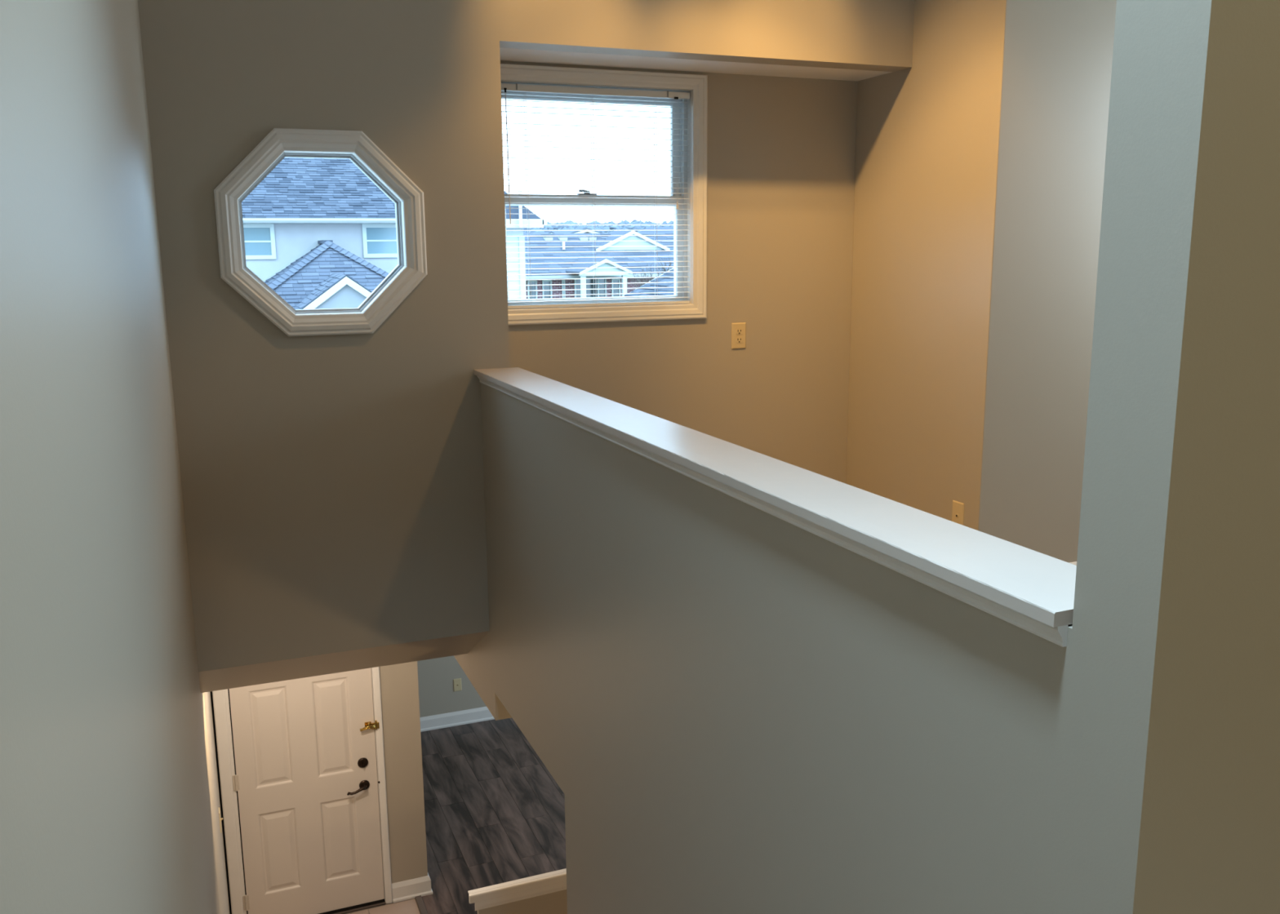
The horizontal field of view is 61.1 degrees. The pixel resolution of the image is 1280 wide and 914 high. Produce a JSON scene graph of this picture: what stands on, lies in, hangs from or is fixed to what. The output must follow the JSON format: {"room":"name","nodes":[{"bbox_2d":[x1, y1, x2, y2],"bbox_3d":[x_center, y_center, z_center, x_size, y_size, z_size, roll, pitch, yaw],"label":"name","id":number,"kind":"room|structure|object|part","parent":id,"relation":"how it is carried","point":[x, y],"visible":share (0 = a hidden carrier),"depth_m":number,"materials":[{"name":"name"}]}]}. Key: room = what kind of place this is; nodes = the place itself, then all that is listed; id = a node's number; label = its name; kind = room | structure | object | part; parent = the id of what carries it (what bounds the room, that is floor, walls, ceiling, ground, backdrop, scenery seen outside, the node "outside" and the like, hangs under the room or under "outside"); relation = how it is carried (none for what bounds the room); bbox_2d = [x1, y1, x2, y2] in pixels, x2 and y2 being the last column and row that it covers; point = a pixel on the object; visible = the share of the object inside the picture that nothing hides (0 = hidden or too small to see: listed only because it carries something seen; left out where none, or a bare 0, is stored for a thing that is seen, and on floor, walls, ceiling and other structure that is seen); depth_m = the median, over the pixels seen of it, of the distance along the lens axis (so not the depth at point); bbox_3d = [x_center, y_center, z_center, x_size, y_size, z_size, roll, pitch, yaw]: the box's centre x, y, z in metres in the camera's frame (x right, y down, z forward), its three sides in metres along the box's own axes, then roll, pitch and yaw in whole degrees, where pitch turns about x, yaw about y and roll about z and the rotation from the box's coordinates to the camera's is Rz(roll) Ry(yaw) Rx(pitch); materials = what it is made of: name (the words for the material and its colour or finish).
{"room":"stairwell","nodes":[
{"label":"stairwell","id":0,"kind":"room"},
{"bbox_2d":[0,0,230,913],"bbox_3d":[-0.930,0.878,2.045,0.163,6.125,9.320,-5,12,-22],"label":"wall","id":1,"kind":"structure","parent":0,"point":[105,803],"depth_m":0.96,"materials":[{"name":"beige paint"}]},
{"bbox_2d":[218,808,222,833],"bbox_3d":[-2.301,1.995,5.963,0.018,0.117,0.072,-5,12,-22],"label":"light switch","id":2,"kind":"object","parent":1,"relation":"attached to","point":[220,819],"visible":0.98,"depth_m":5.93,"materials":[{"name":"beige plastic"}]},
{"bbox_2d":[210,691,231,913],"bbox_3d":[-2.546,1.745,6.705,0.460,2.485,0.080,-5,12,-22],"label":"wall","id":3,"kind":"structure","parent":0,"point":[211,691],"depth_m":6.71,"materials":[{"name":"grey paint"}]},
{"bbox_2d":[198,631,488,693],"bbox_3d":[-1.210,0.754,4.378,1.080,0.320,0.618,-5,12,-22],"label":"ceiling","id":4,"kind":"structure","parent":0,"point":[374,657],"depth_m":4.27,"materials":[{"name":"beige paint"}]},
{"bbox_2d":[379,661,427,884],"bbox_3d":[-1.568,1.682,6.987,0.279,2.485,0.120,-5,12,-22],"label":"wall","id":5,"kind":"structure","parent":0,"point":[399,688],"depth_m":7.00,"materials":[{"name":"beige paint"}]},
{"bbox_2d":[417,656,486,717],"bbox_3d":[-0.779,1.129,9.954,3.700,2.535,0.120,-5,12,-22],"label":"wall","id":6,"kind":"structure","parent":0,"point":[437,695],"depth_m":9.66,"materials":[{"name":"beige paint"}]},
{"bbox_2d":[419,706,494,732],"bbox_3d":[-0.747,2.275,10.105,3.410,0.126,0.024,-5,12,-22],"label":"baseboard","id":7,"kind":"structure","parent":6,"relation":"attached to","point":[479,714],"depth_m":9.74,"materials":[{"name":"white wood"}]},
{"bbox_2d":[453,678,462,692],"bbox_3d":[-1.631,2.040,9.704,0.072,0.117,0.009,-5,12,-22],"label":"wall jack","id":8,"kind":"object","parent":6,"relation":"attached to","point":[456,682],"visible":1,"depth_m":9.70,"materials":[{"name":"beige plastic"}]},
{"bbox_2d":[345,718,566,913],"bbox_3d":[0.193,3.137,6.221,4.960,0.130,8.300,-5,12,-22],"label":"floor","id":9,"kind":"structure","parent":0,"point":[495,813],"depth_m":8.22,"materials":[{"name":"grey wood"}]},
{"bbox_2d":[477,889,567,913],"bbox_3d":[-0.173,2.651,5.695,1.348,1.149,0.022,-5,12,-22],"label":"wall","id":10,"kind":"structure","parent":0,"point":[556,903],"depth_m":5.46,"materials":[{"name":"beige paint"}]},
{"bbox_2d":[467,868,566,911],"bbox_3d":[-0.191,2.133,5.582,1.402,0.100,0.044,-5,12,-22],"label":"trim","id":11,"kind":"structure","parent":10,"relation":"attached to","point":[533,886],"depth_m":5.40,"materials":[{"name":"white wood"}]},
{"bbox_3d":[-0.178,2.158,5.581,1.364,0.052,0.011,-5,12,-22],"label":"moulding","id":12,"kind":"part","parent":11,"relation":"part of","materials":[{"name":"white wood"}]},
{"bbox_2d":[137,0,914,671],"bbox_3d":[-0.226,-0.979,4.186,3.109,3.300,0.130,-5,12,-22],"label":"wall","id":13,"kind":"structure","parent":0,"point":[333,495],"depth_m":3.91,"materials":[{"name":"beige paint"}]},
{"bbox_2d":[213,128,426,336],"bbox_3d":[-1.113,-0.784,3.817,0.700,0.700,0.111,-5,12,-22],"label":"window","id":14,"kind":"structure","parent":13,"relation":"in","point":[356,146],"depth_m":3.78,"materials":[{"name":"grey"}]},
{"bbox_3d":[-1.124,-0.789,3.843,0.582,0.582,0.055,-5,12,-22],"label":"sash","id":15,"kind":"part","parent":14,"relation":"part of","materials":[{"name":"grey"}]},
{"bbox_2d":[500,60,857,484],"bbox_3d":[0.156,-1.101,4.777,2.047,3.290,0.140,-5,12,-22],"label":"wall","id":16,"kind":"structure","parent":0,"point":[781,150],"depth_m":4.90,"materials":[{"name":"beige paint"}]},
{"bbox_2d":[500,63,707,324],"bbox_3d":[-0.200,-1.099,4.619,1.002,1.034,0.160,-5,12,-22],"label":"window","id":17,"kind":"structure","parent":16,"relation":"in","point":[696,85],"depth_m":4.66,"materials":[{"name":"white plastic"}]},
{"bbox_3d":[-0.216,-1.312,4.614,0.858,0.476,0.028,-5,12,-22],"label":"sash","id":18,"kind":"part","parent":17,"relation":"part of","materials":[{"name":"white plastic"}]},
{"bbox_3d":[-0.200,-0.888,4.665,0.858,0.465,0.028,-5,12,-22],"label":"sash","id":19,"kind":"part","parent":17,"relation":"part of","materials":[{"name":"white plastic"}]},
{"bbox_2d":[501,83,689,308],"bbox_3d":[-0.182,-1.090,4.577,0.858,0.896,0.039,-5,12,-22],"label":"window blind","id":20,"kind":"object","parent":17,"relation":"attached to","point":[504,86],"visible":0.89,"depth_m":4.56,"materials":[{"name":"white plastic"}]},
{"bbox_3d":[-0.468,-1.061,4.485,0.001,0.861,0.001,-5,12,-22],"label":"ladder cord","id":21,"kind":"part","parent":20,"relation":"part of","materials":[{"name":"white fabric"}]},
{"bbox_3d":[-0.459,-1.056,4.462,0.001,0.861,0.001,-5,12,-22],"label":"ladder cord","id":22,"kind":"part","parent":20,"relation":"part of","materials":[{"name":"white fabric"}]},
{"bbox_3d":[-0.201,-1.083,4.591,0.001,0.861,0.001,-5,12,-22],"label":"ladder cord","id":23,"kind":"part","parent":20,"relation":"part of","materials":[{"name":"white fabric"}]},
{"bbox_3d":[-0.192,-1.079,4.567,0.001,0.861,0.001,-5,12,-22],"label":"ladder cord","id":24,"kind":"part","parent":20,"relation":"part of","materials":[{"name":"white fabric"}]},
{"bbox_3d":[-0.181,-0.656,4.666,0.856,0.011,0.023,-5,12,-22],"label":"rail","id":25,"kind":"part","parent":20,"relation":"part of","materials":[{"name":"white plastic"}]},
{"bbox_3d":[0.063,-1.106,4.696,0.001,0.861,0.001,-5,12,-22],"label":"ladder cord","id":26,"kind":"part","parent":20,"relation":"part of","materials":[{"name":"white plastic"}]},
{"bbox_3d":[0.072,-1.101,4.672,0.001,0.861,0.001,-5,12,-22],"label":"ladder cord","id":27,"kind":"part","parent":20,"relation":"part of","materials":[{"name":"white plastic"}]},
{"bbox_3d":[0.156,-1.318,4.662,0.004,0.430,0.002,0,11,4],"label":"pull cord","id":28,"kind":"part","parent":20,"relation":"part of","materials":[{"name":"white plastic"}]},
{"bbox_3d":[0.164,-1.319,4.664,0.001,0.430,0.004,9,14,41],"label":"pull cord","id":29,"kind":"part","parent":20,"relation":"part of","materials":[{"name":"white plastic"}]},
{"bbox_2d":[731,322,746,349],"bbox_3d":[0.449,-0.550,4.921,0.072,0.117,0.008,-5,12,-22],"label":"wall outlet","id":30,"kind":"object","parent":16,"relation":"attached to","point":[738,330],"visible":1,"depth_m":4.92,"materials":[{"name":"beige plastic"}]},
{"bbox_2d":[735,337,742,342],"bbox_3d":[0.450,-0.530,4.922,0.034,0.025,0.002,-5,12,-22],"label":"socket","id":31,"kind":"object","parent":30,"relation":"attached to","point":[738,340],"depth_m":4.92,"materials":[{"name":"beige plastic"}]},
{"bbox_2d":[735,328,742,334],"bbox_3d":[0.450,-0.568,4.914,0.034,0.025,0.002,-5,12,-22],"label":"socket","id":32,"kind":"object","parent":30,"relation":"attached to","point":[738,331],"depth_m":4.91,"materials":[{"name":"beige plastic"}]},
{"bbox_2d":[499,47,892,80],"bbox_3d":[0.241,-1.608,4.415,1.778,0.009,0.408,-5,12,-22],"label":"ceiling","id":33,"kind":"structure","parent":0,"point":[506,54],"depth_m":4.46,"materials":[{"name":"white paint"}]},
{"bbox_2d":[453,0,1279,913],"bbox_3d":[-0.140,0.610,3.274,0.115,6.075,4.144,-5,12,-22],"label":"wall","id":34,"kind":"structure","parent":0,"point":[733,707],"depth_m":1.59,"materials":[{"name":"beige paint"}]},
{"bbox_2d":[474,367,1076,647],"bbox_3d":[0.025,-0.052,2.738,0.176,0.048,3.015,-5,12,-22],"label":"trim","id":35,"kind":"structure","parent":34,"relation":"attached to","point":[1032,591],"depth_m":1.85,"materials":[{"name":"white wood"}]},
{"bbox_2d":[846,0,1116,563],"bbox_3d":[2.027,-1.146,4.928,1.838,3.290,0.976,-5,12,-22],"label":"wall","id":36,"kind":"structure","parent":0,"point":[980,162],"depth_m":4.39,"materials":[{"name":"beige paint"}]},
{"bbox_2d":[951,500,964,525],"bbox_3d":[1.317,0.244,4.503,0.009,0.117,0.072,-5,12,-22],"label":"wall jack","id":37,"kind":"object","parent":36,"relation":"attached to","point":[957,514],"visible":0.78,"depth_m":4.49,"materials":[{"name":"beige plastic"}]},
{"bbox_2d":[1201,136,1279,913],"bbox_3d":[2.344,0.810,2.131,3.616,6.075,0.126,-5,12,-22],"label":"wall","id":38,"kind":"structure","parent":0,"point":[1242,874],"depth_m":1.29,"materials":[{"name":"beige paint"}]},
{"bbox_3d":[-1.983,1.452,8.199,0.120,2.485,2.480,-5,12,-22],"label":"wall","id":39,"kind":"structure","parent":0,"visible":0},
{"bbox_2d":[391,873,432,903],"bbox_3d":[-1.971,2.635,8.294,0.262,0.126,2.524,-5,12,-22],"label":"baseboard","id":40,"kind":"structure","parent":39,"relation":"attached to","point":[404,891],"depth_m":7.15,"materials":[{"name":"white wood"}]},
{"bbox_3d":[34.548,-30.025,178.445,440.000,0.300,290.700,-5,12,-22],"label":"ground","id":41,"kind":"structure","parent":0,"visible":0},
{"bbox_2d":[241,157,397,309],"bbox_3d":[-10.981,-4.481,26.164,14.400,7.966,14.056,-5,12,-22],"label":"house","id":42,"kind":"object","parent":41,"relation":"on","point":[319,233],"visible":0.22,"depth_m":24.59,"materials":[{"name":"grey paint"}]},
{"bbox_3d":[-8.668,-4.823,24.276,0.772,0.605,0.008,-5,12,-22],"label":"pane","id":43,"kind":"part","parent":42,"relation":"part of","materials":[{"name":"blue glass"}]},
{"bbox_3d":[-8.662,-4.821,24.263,0.772,0.040,0.017,-5,12,-22],"label":"meeting rail","id":44,"kind":"part","parent":42,"relation":"part of","materials":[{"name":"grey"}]},
{"bbox_3d":[-5.995,-5.052,25.321,0.750,0.040,0.017,-5,12,-22],"label":"meeting rail","id":45,"kind":"part","parent":42,"relation":"part of","materials":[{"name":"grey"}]},
{"bbox_3d":[-6.000,-5.054,25.334,0.750,0.595,0.008,-5,12,-22],"label":"pane","id":46,"kind":"part","parent":42,"relation":"part of","materials":[{"name":"blue glass"}]},
{"bbox_2d":[504,189,546,299],"bbox_3d":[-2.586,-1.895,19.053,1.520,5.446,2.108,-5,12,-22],"label":"house","id":47,"kind":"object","parent":41,"relation":"on","point":[516,211],"visible":0.16,"depth_m":18.21,"materials":[{"name":"grey"}]},
{"bbox_2d":[523,231,554,235],"bbox_3d":[-7.162,-12.732,75.142,4.200,5.550,7.400,-5,12,-22],"label":"house","id":48,"kind":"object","parent":41,"relation":"on","point":[524,233],"visible":0.04,"depth_m":73.99,"materials":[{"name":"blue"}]},
{"bbox_2d":[549,227,603,233],"bbox_3d":[-6.258,-17.396,97.698,7.600,6.150,9.400,-5,12,-22],"label":"house","id":49,"kind":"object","parent":41,"relation":"on","point":[584,228],"visible":0.09,"depth_m":93.33,"materials":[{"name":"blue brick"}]},
{"bbox_2d":[524,230,674,298],"bbox_3d":[-2.356,-7.861,50.480,13.000,5.250,10.800,-5,12,-22],"label":"house","id":50,"kind":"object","parent":41,"relation":"on","point":[635,240],"visible":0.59,"depth_m":47.83,"materials":[{"name":"concrete"}]},
{"bbox_3d":[-4.584,-6.588,46.277,0.300,1.760,0.008,-5,12,-22],"label":"pane","id":51,"kind":"part","parent":50,"relation":"part of","materials":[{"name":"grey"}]},
{"bbox_3d":[-3.973,-6.640,46.520,0.300,1.760,0.008,-5,12,-22],"label":"pane","id":52,"kind":"part","parent":50,"relation":"part of","materials":[{"name":"grey glass"}]},
{"bbox_2d":[542,237,552,240],"bbox_3d":[-4.196,-9.941,49.436,0.350,0.140,0.400,-5,12,-22],"label":"roof vent","id":53,"kind":"object","parent":50,"relation":"attached to","point":[544,238],"depth_m":49.26,"materials":[{"name":"grey"}]},
{"bbox_2d":[558,237,567,240],"bbox_3d":[-3.547,-9.996,49.693,0.350,0.140,0.400,-5,12,-22],"label":"roof vent","id":54,"kind":"object","parent":50,"relation":"attached to","point":[559,238],"depth_m":49.52,"materials":[{"name":"grey"}]},
{"bbox_2d":[578,237,588,239],"bbox_3d":[-2.621,-10.074,50.061,0.350,0.140,0.400,-5,12,-22],"label":"roof vent","id":55,"kind":"object","parent":50,"relation":"attached to","point":[580,238],"depth_m":49.89,"materials":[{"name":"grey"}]},
{"bbox_3d":[-1.054,-6.888,47.679,0.280,1.760,0.008,-5,12,-22],"label":"pane","id":56,"kind":"part","parent":50,"relation":"part of","materials":[{"name":"grey glass"}]},
{"bbox_2d":[624,267,674,296],"bbox_3d":[3.119,-2.525,25.018,5.820,4.330,8.080,-5,12,-22],"label":"house","id":57,"kind":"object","parent":41,"relation":"on","point":[648,291],"visible":0.09,"depth_m":26.99,"materials":[{"name":"grey"}]},
{"bbox_2d":[635,264,665,285],"bbox_3d":[0.828,-5.531,41.831,2.173,3.904,1.702,6,13,32],"label":"bare tree","id":58,"kind":"object","parent":41,"relation":"on","point":[650,264],"visible":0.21,"depth_m":41.30,"materials":[{"name":"grey plant"}]},
{"bbox_2d":[629,253,671,288],"bbox_3d":[0.587,-4.534,35.476,1.709,4.363,2.515,-5,12,-22],"label":"bare tree","id":59,"kind":"object","parent":41,"relation":"on","point":[645,277],"visible":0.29,"depth_m":35.30,"materials":[{"name":"grey plant"}]},
{"bbox_2d":[639,226,673,233],"bbox_3d":[2.484,-16.960,94.800,5.600,6.250,9.400,-5,12,-22],"label":"house","id":60,"kind":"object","parent":41,"relation":"on","point":[668,229],"visible":0.02,"depth_m":94.54,"materials":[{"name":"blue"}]},
{"bbox_3d":[11.173,-34.283,176.607,276.000,9.134,135.000,-5,12,-22],"label":"hills","id":61,"kind":"object","parent":41,"relation":"on","visible":0},
{"bbox_2d":[523,219,673,233],"bbox_3d":[-0.362,-30.943,158.646,76.638,8.714,100.781,-5,12,-22],"label":"woodland","id":62,"kind":"object","parent":61,"relation":"on","point":[605,228],"visible":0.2,"depth_m":157.48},
{"bbox_3d":[-2.221,0.731,6.548,1.105,0.440,0.100,-5,12,-22],"label":"wall","id":63,"kind":"structure","parent":0,"visible":0},
{"bbox_2d":[211,666,392,913],"bbox_3d":[-2.105,1.917,6.778,0.984,2.119,0.177,-5,12,-22],"label":"door","id":64,"kind":"structure","parent":63,"relation":"in","point":[301,769],"depth_m":6.79,"materials":[{"name":"white paint"}]},
{"bbox_3d":[-2.510,1.957,6.582,0.070,2.115,0.034,-5,12,-22],"label":"casing","id":65,"kind":"part","parent":64,"relation":"part of","materials":[{"name":"white wood"}]},
{"bbox_3d":[-2.261,1.718,6.649,0.226,0.640,0.010,-5,12,-22],"label":"panel","id":66,"kind":"part","parent":64,"relation":"part of","materials":[{"name":"white paint"}]},
{"bbox_3d":[-2.255,2.468,6.794,0.226,0.552,0.010,-5,12,-22],"label":"panel","id":67,"kind":"part","parent":64,"relation":"part of","materials":[{"name":"white paint"}]},
{"bbox_3d":[-1.920,1.689,6.785,0.223,0.640,0.010,-5,12,-22],"label":"panel","id":68,"kind":"part","parent":64,"relation":"part of","materials":[{"name":"white paint"}]},
{"bbox_3d":[-1.914,2.439,6.929,0.223,0.552,0.010,-5,12,-22],"label":"panel","id":69,"kind":"part","parent":64,"relation":"part of","materials":[{"name":"white paint"}]},
{"bbox_3d":[-1.793,2.114,6.862,0.118,0.038,0.026,-5,12,-22],"label":"lever","id":70,"kind":"part","parent":64,"relation":"part of","materials":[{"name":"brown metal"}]},
{"bbox_3d":[-1.750,2.097,6.902,0.066,0.066,0.045,-5,12,-22],"label":"lever handle","id":71,"kind":"part","parent":64,"relation":"part of","materials":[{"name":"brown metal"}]},
{"bbox_3d":[-1.656,1.884,6.920,0.043,2.115,0.034,-5,12,-22],"label":"casing","id":72,"kind":"part","parent":64,"relation":"part of","materials":[{"name":"white wood"}]}
]}

